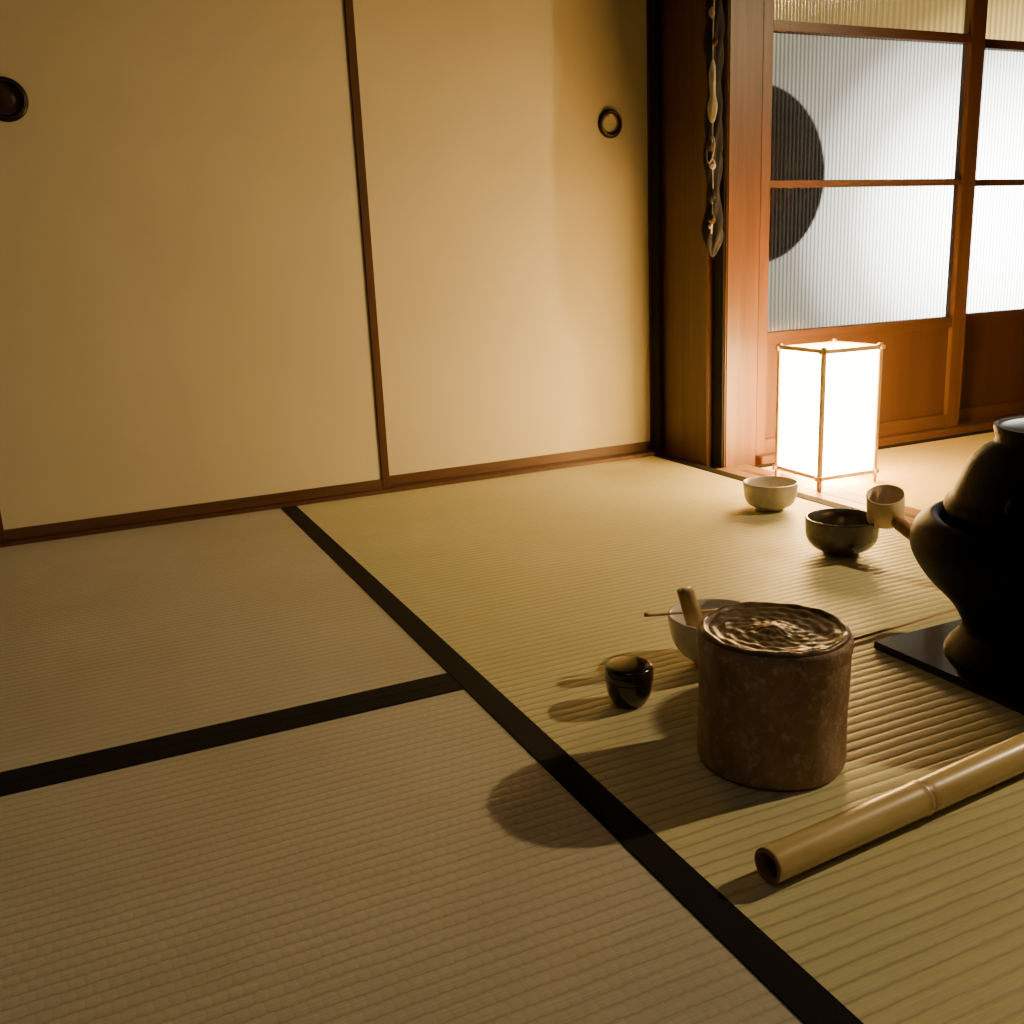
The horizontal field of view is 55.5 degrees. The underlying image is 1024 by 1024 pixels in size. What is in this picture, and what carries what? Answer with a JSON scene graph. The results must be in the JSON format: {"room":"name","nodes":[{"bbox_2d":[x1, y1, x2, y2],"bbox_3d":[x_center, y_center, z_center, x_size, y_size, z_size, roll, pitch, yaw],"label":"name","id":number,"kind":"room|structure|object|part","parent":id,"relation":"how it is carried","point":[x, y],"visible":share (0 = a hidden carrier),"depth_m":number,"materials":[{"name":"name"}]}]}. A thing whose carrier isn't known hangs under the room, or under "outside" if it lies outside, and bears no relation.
{"room":"japanese tea room","nodes":[
{"label":"japanese tea room","id":0,"kind":"room"},
{"bbox_2d":[0,449,663,547],"bbox_3d":[-1.287,0.113,1.764,3.625,0.038,0.112,-9,16,-23],"label":"sill","id":1,"kind":"structure","parent":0,"point":[581,462],"depth_m":2.12,"materials":[{"name":"brown wood"}]},
{"bbox_2d":[649,0,663,450],"bbox_3d":[0.312,-1.191,2.191,0.012,2.150,0.070,-9,16,-23],"label":"jamb","id":2,"kind":"object","parent":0,"point":[655,10],"depth_m":2.29,"materials":[{"name":"brown wood"}]},
{"bbox_2d":[712,0,727,467],"bbox_3d":[0.430,-1.146,1.994,0.004,2.150,0.038,-9,16,-23],"label":"board","id":3,"kind":"object","parent":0,"point":[719,259],"depth_m":2.17,"materials":[{"name":"brown wood"}]},
{"bbox_2d":[714,0,763,468],"bbox_3d":[0.474,-1.138,2.013,0.089,2.180,0.045,-9,16,-23],"label":"post","id":4,"kind":"object","parent":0,"point":[745,18],"depth_m":2.12,"materials":[{"name":"brown wood"}]},
{"bbox_2d":[718,464,921,523],"bbox_3d":[1.278,0.295,0.616,0.087,0.031,3.700,-9,16,-23],"label":"threshold","id":5,"kind":"object","parent":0,"point":[736,470],"depth_m":1.98,"materials":[{"name":"brown wood"}]},
{"bbox_2d":[741,470,915,517],"bbox_3d":[1.286,0.285,0.589,0.014,0.001,3.650,-9,16,-23],"label":"groove","id":6,"kind":"object","parent":5,"relation":"in","point":[807,487],"depth_m":1.96,"materials":[{"name":"brown wood"}]},
{"bbox_2d":[755,413,1023,464],"bbox_3d":[1.900,-0.328,2.898,2.968,0.048,0.125,-9,16,-23],"label":"sill","id":7,"kind":"structure","parent":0,"point":[983,424],"depth_m":2.47,"materials":[{"name":"brown wood"}]},
{"bbox_3d":[0.768,0.283,0.995,6.900,0.090,5.000,-9,16,-23],"label":"floor","id":8,"kind":"structure","parent":0,"visible":0},
{"bbox_2d":[0,508,455,783],"bbox_3d":[-1.133,0.245,1.234,1.889,0.031,1.008,-9,16,-23],"label":"mat","id":9,"kind":"object","parent":8,"relation":"on","point":[116,644],"visible":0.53,"depth_m":1.32,"materials":[{"name":"wicker"}]},
{"bbox_2d":[0,681,803,1023],"bbox_3d":[-0.724,0.449,0.369,1.889,0.031,0.950,-9,16,-23],"label":"mat","id":10,"kind":"object","parent":8,"relation":"on","point":[403,858],"visible":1,"depth_m":0.78,"materials":[{"name":"wicker"}]},
{"bbox_2d":[281,454,1023,1023],"bbox_3d":[0.332,0.132,1.419,0.949,0.031,1.858,-9,16,-23],"label":"mat","id":11,"kind":"object","parent":8,"relation":"on","point":[522,588],"visible":0.7,"depth_m":1.06,"materials":[{"name":"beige wicker"}]},
{"bbox_2d":[605,656,653,708],"bbox_3d":[0.130,0.189,1.077,0.054,0.048,0.054,-9,16,-23],"label":"caddy","id":12,"kind":"object","parent":11,"relation":"on","point":[628,679],"visible":1,"depth_m":1.06,"materials":[{"name":"black paint"}]},
{"bbox_2d":[668,598,741,663],"bbox_3d":[0.244,0.151,1.174,0.112,0.061,0.112,-9,16,-23],"label":"bowl","id":13,"kind":"object","parent":11,"relation":"on","point":[683,636],"visible":0.3,"depth_m":1.16,"materials":[{"name":"white ceramic"}]},
{"bbox_2d":[644,608,717,616],"bbox_3d":[0.213,0.118,1.163,0.114,0.007,0.006,-4,14,-6],"label":"scoop","id":14,"kind":"object","parent":13,"relation":"in","point":[646,614],"visible":0.72,"depth_m":1.16,"materials":[{"name":"beige wood"}]},
{"bbox_2d":[677,585,701,661],"bbox_3d":[0.220,0.131,1.147,0.045,0.091,0.038,-9,16,-23],"label":"whisk","id":15,"kind":"object","parent":13,"relation":"in","point":[688,601],"visible":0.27,"depth_m":1.14,"materials":[{"name":"beige wood"}]},
{"bbox_2d":[743,476,798,511],"bbox_3d":[0.494,-0.033,1.861,0.103,0.053,0.103,-9,16,-23],"label":"bowl","id":16,"kind":"object","parent":11,"relation":"on","point":[765,493],"visible":1,"depth_m":1.83,"materials":[{"name":"ceramic"}]},
{"bbox_2d":[696,601,853,790],"bbox_3d":[0.250,0.173,0.938,0.144,0.137,0.144,9,19,39],"label":"jar","id":17,"kind":"object","parent":11,"relation":"on","point":[774,678],"visible":1,"depth_m":0.89,"materials":[{"name":"brown ceramic"}]},
{"bbox_3d":[0.247,0.110,0.922,0.139,0.008,0.139,-9,16,-23],"label":"lid","id":18,"kind":"part","parent":17,"relation":"part of","materials":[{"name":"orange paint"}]},
{"bbox_2d":[805,508,879,556],"bbox_3d":[0.533,0.036,1.574,0.115,0.059,0.115,-9,16,-23],"label":"bowl","id":19,"kind":"object","parent":11,"relation":"on","point":[839,532],"visible":0.95,"depth_m":1.54,"materials":[{"name":"ceramic"}]},
{"bbox_2d":[754,732,1023,884],"bbox_3d":[0.369,0.244,0.851,0.392,0.032,0.033,-10,16,-28],"label":"tube","id":20,"kind":"object","parent":11,"relation":"on","point":[800,851],"visible":1,"depth_m":0.81,"materials":[{"name":"beige wood"}]},
{"bbox_2d":[866,484,911,539],"bbox_3d":[0.620,0.034,1.454,0.067,0.114,0.234,-9,16,-23],"label":"ladle","id":21,"kind":"object","parent":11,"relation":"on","point":[885,503],"visible":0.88,"depth_m":1.51,"materials":[{"name":"beige wood"}]},
{"bbox_2d":[866,484,904,528],"bbox_3d":[0.584,-0.008,1.522,0.057,0.064,0.069,6,17,30],"label":"cup","id":22,"kind":"object","parent":21,"relation":"on","point":[885,503],"depth_m":1.51,"materials":[{"name":"brown wood"}]},
{"bbox_3d":[0.624,0.061,1.433,0.021,0.072,0.184,-7,15,-17],"label":"handle","id":23,"kind":"part","parent":21,"relation":"part of","materials":[{"name":"brown wood"}]},
{"bbox_2d":[854,607,956,639],"bbox_3d":[0.518,0.144,1.269,0.219,0.005,0.005,-10,16,-27],"label":"chopstick","id":24,"kind":"object","parent":11,"relation":"on","point":[952,608],"visible":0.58,"depth_m":1.26,"materials":[{"name":"beige wood"}]},
{"bbox_2d":[874,619,1023,714],"bbox_3d":[0.628,0.172,1.130,0.277,0.010,0.278,-9,16,-23],"label":"board","id":25,"kind":"object","parent":11,"relation":"on","point":[923,649],"visible":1,"depth_m":1.14,"materials":[{"name":"black paint"}]},
{"bbox_2d":[909,416,1023,689],"bbox_3d":[0.611,0.025,1.092,0.305,0.295,0.305,-7,15,-18],"label":"kettle","id":26,"kind":"object","parent":25,"relation":"on","point":[969,543],"visible":1,"depth_m":1.05,"materials":[{"name":"black metal"}]},
{"bbox_2d":[661,0,713,467],"bbox_3d":[0.396,-1.171,2.157,0.108,2.180,0.288,-9,16,-23],"label":"trim","id":27,"kind":"structure","parent":8,"relation":"on","point":[687,262],"depth_m":2.22,"materials":[{"name":"brown wood"}]},
{"bbox_2d":[0,0,389,541],"bbox_3d":[-0.663,-0.827,1.794,0.779,1.712,0.024,-9,16,-23],"label":"sliding door","id":28,"kind":"structure","parent":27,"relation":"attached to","point":[189,323],"depth_m":1.88,"materials":[{"name":"paper"}]},
{"bbox_2d":[0,84,20,114],"bbox_3d":[-0.888,-0.723,1.706,0.053,0.053,0.003,-9,16,-23],"label":"cup","id":29,"kind":"object","parent":28,"relation":"on","point":[10,94],"depth_m":1.71,"materials":[{"name":"black metal"}]},
{"bbox_3d":[-0.627,-0.010,2.007,0.779,0.022,0.018,-9,16,-23],"label":"rail","id":30,"kind":"part","parent":28,"relation":"part of","materials":[{"name":"brown wood"}]},
{"bbox_2d":[353,0,652,485],"bbox_3d":[-0.005,-0.937,2.104,0.708,1.712,0.024,-9,16,-23],"label":"sliding door","id":31,"kind":"structure","parent":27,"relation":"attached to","point":[507,143],"depth_m":2.17,"materials":[{"name":"paper"}]},
{"bbox_3d":[0.031,-0.120,2.317,0.708,0.022,0.018,-9,16,-23],"label":"rail","id":32,"kind":"part","parent":31,"relation":"part of","materials":[{"name":"brown wood"}]},
{"bbox_2d":[602,114,618,133],"bbox_3d":[0.223,-0.885,2.220,0.045,0.045,0.004,-9,16,-23],"label":"cup","id":33,"kind":"object","parent":31,"relation":"on","point":[610,122],"depth_m":2.22,"materials":[{"name":"gold metal"}]},
{"bbox_3d":[0.396,-1.171,2.157,0.108,2.180,0.288,-9,16,-23],"label":"corner post","id":34,"kind":"part","parent":27,"relation":"part of","materials":[{"name":"brown wood"}]},
{"bbox_2d":[701,0,724,256],"bbox_3d":[0.422,-0.942,2.023,0.050,0.799,0.052,-9,16,-23],"label":"hanging ornament","id":35,"kind":"object","parent":27,"relation":"hanging from","point":[712,223],"visible":1,"depth_m":2.05,"materials":[{"name":"brown wood"}]},
{"bbox_3d":[0.414,-0.961,2.001,0.006,0.750,0.007,-9,16,-23],"label":"cord","id":36,"kind":"part","parent":35,"relation":"part of","materials":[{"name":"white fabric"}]},
{"bbox_2d":[755,0,773,454],"bbox_3d":[0.537,-0.960,2.079,0.028,1.702,0.028,-9,16,-23],"label":"stile","id":37,"kind":"object","parent":27,"relation":"attached to","point":[768,21],"visible":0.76,"depth_m":2.15,"materials":[{"name":"brown wood"}]},
{"bbox_2d":[767,316,952,343],"bbox_3d":[0.839,-0.439,2.344,0.580,0.027,0.024,-9,16,-23],"label":"rail","id":38,"kind":"object","parent":37,"relation":"attached to","point":[787,336],"visible":0.84,"depth_m":2.33,"materials":[{"name":"brown wood"}]},
{"bbox_2d":[767,185,957,331],"bbox_3d":[0.832,-0.604,2.300,0.580,0.315,0.001,-9,16,-23],"label":"pane","id":39,"kind":"object","parent":38,"relation":"on","point":[839,256],"visible":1,"depth_m":2.29,"materials":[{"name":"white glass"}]},
{"bbox_2d":[770,179,961,187],"bbox_3d":[0.824,-0.763,2.261,0.580,0.015,0.024,-9,16,-23],"label":"rail","id":40,"kind":"object","parent":37,"relation":"attached to","point":[866,182],"visible":0.84,"depth_m":2.24,"materials":[{"name":"brown wood"}]},
{"bbox_2d":[770,31,967,179],"bbox_3d":[0.818,-0.916,2.220,0.580,0.302,0.001,-9,16,-23],"label":"pane","id":41,"kind":"object","parent":40,"relation":"on","point":[844,107],"visible":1,"depth_m":2.21,"materials":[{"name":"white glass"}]},
{"bbox_2d":[774,20,971,43],"bbox_3d":[0.810,-1.072,2.181,0.580,0.020,0.024,-9,16,-23],"label":"rail","id":42,"kind":"object","parent":37,"relation":"attached to","point":[779,25],"visible":0.84,"depth_m":2.16,"materials":[{"name":"brown wood"}]},
{"bbox_2d":[774,0,970,33],"bbox_3d":[0.804,-1.236,2.137,0.580,0.320,0.001,-9,16,-23],"label":"pane","id":43,"kind":"object","parent":42,"relation":"on","point":[952,16],"visible":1,"depth_m":2.18,"materials":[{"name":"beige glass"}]},
{"bbox_2d":[765,414,945,453],"bbox_3d":[0.850,-0.197,2.406,0.580,0.034,0.024,-9,16,-23],"label":"rail","id":44,"kind":"object","parent":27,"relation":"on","point":[895,427],"visible":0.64,"depth_m":2.46,"materials":[{"name":"brown wood"}]},
{"bbox_2d":[765,328,948,438],"bbox_3d":[0.844,-0.320,2.376,0.580,0.225,0.008,-9,16,-23],"label":"panel","id":45,"kind":"object","parent":44,"relation":"on","point":[914,363],"visible":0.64,"depth_m":2.43,"materials":[{"name":"brown wood"}]},
{"bbox_2d":[943,0,987,426],"bbox_3d":[1.097,-1.048,2.322,0.045,1.702,0.028,-9,16,-23],"label":"stile","id":46,"kind":"object","parent":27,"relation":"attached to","point":[978,9],"visible":0.84,"depth_m":2.38,"materials":[{"name":"brown wood"}]},
{"bbox_2d":[959,400,1023,421],"bbox_3d":[1.434,-0.297,2.695,0.573,0.034,0.024,-9,16,-23],"label":"rail","id":47,"kind":"object","parent":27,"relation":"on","point":[1013,407],"visible":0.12,"depth_m":2.62,"materials":[{"name":"brown wood"}]},
{"bbox_2d":[960,319,1023,407],"bbox_3d":[1.428,-0.421,2.665,0.573,0.225,0.008,-9,16,-23],"label":"panel","id":48,"kind":"object","parent":47,"relation":"on","point":[993,354],"depth_m":2.60,"materials":[{"name":"brown wood"}]},
{"bbox_3d":[1.115,-1.060,2.364,0.050,1.702,0.028,-9,16,-23],"label":"stile","id":49,"kind":"object","parent":27,"relation":"attached to","visible":0},
{"bbox_2d":[965,309,1023,324],"bbox_3d":[1.423,-0.539,2.632,0.573,0.027,0.024,-9,16,-23],"label":"rail","id":50,"kind":"object","parent":49,"relation":"attached to","point":[1016,314],"visible":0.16,"depth_m":2.55,"materials":[{"name":"brown wood"}]},
{"bbox_2d":[966,185,1023,313],"bbox_3d":[1.417,-0.705,2.588,0.573,0.315,0.001,-9,16,-23],"label":"pane","id":51,"kind":"object","parent":50,"relation":"on","point":[996,269],"visible":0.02,"depth_m":2.52,"materials":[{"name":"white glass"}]},
{"bbox_2d":[975,179,1023,185],"bbox_3d":[1.409,-0.864,2.549,0.573,0.015,0.024,-9,16,-23],"label":"rail","id":52,"kind":"object","parent":49,"relation":"attached to","point":[979,182],"visible":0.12,"depth_m":2.46,"materials":[{"name":"brown wood"}]},
{"bbox_2d":[976,49,1023,178],"bbox_3d":[1.402,-1.017,2.508,0.573,0.302,0.001,-9,16,-23],"label":"pane","id":53,"kind":"object","parent":52,"relation":"on","point":[1000,155],"visible":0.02,"depth_m":2.43,"materials":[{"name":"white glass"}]},
{"bbox_2d":[985,39,1023,50],"bbox_3d":[1.394,-1.173,2.470,0.573,0.020,0.024,-9,16,-23],"label":"rail","id":54,"kind":"object","parent":49,"relation":"attached to","point":[989,43],"visible":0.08,"depth_m":2.37,"materials":[{"name":"brown wood"}]},
{"bbox_2d":[986,0,1023,40],"bbox_3d":[1.388,-1.337,2.426,0.573,0.320,0.001,-9,16,-23],"label":"pane","id":55,"kind":"object","parent":54,"relation":"on","point":[1005,18],"visible":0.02,"depth_m":2.37,"materials":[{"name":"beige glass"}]},
{"bbox_2d":[755,429,994,509],"bbox_3d":[2.106,-0.210,2.435,2.995,0.031,0.915,-9,16,-23],"label":"mat","id":56,"kind":"object","parent":8,"relation":"on","point":[926,470],"visible":0.39,"depth_m":2.15,"materials":[{"name":"wicker"}]},
{"bbox_2d":[772,339,885,489],"bbox_3d":[0.661,-0.209,2.045,0.160,0.288,0.160,-8,15,-20],"label":"paper lantern","id":57,"kind":"object","parent":56,"relation":"on","point":[828,397],"visible":0.97,"depth_m":1.99,"materials":[{"name":"white paper"}]},
{"bbox_3d":[0.571,-0.215,2.084,0.008,0.288,0.008,-8,15,-20],"label":"post","id":58,"kind":"part","parent":57,"relation":"part of","materials":[{"name":"brown wood"}]},
{"bbox_3d":[0.622,-0.185,1.958,0.008,0.288,0.008,-8,15,-20],"label":"post","id":59,"kind":"part","parent":57,"relation":"part of","materials":[{"name":"brown wood"}]},
{"bbox_3d":[0.752,-0.203,2.006,0.009,0.288,0.009,-8,15,-20],"label":"post","id":60,"kind":"part","parent":57,"relation":"part of","materials":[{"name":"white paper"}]}
]}

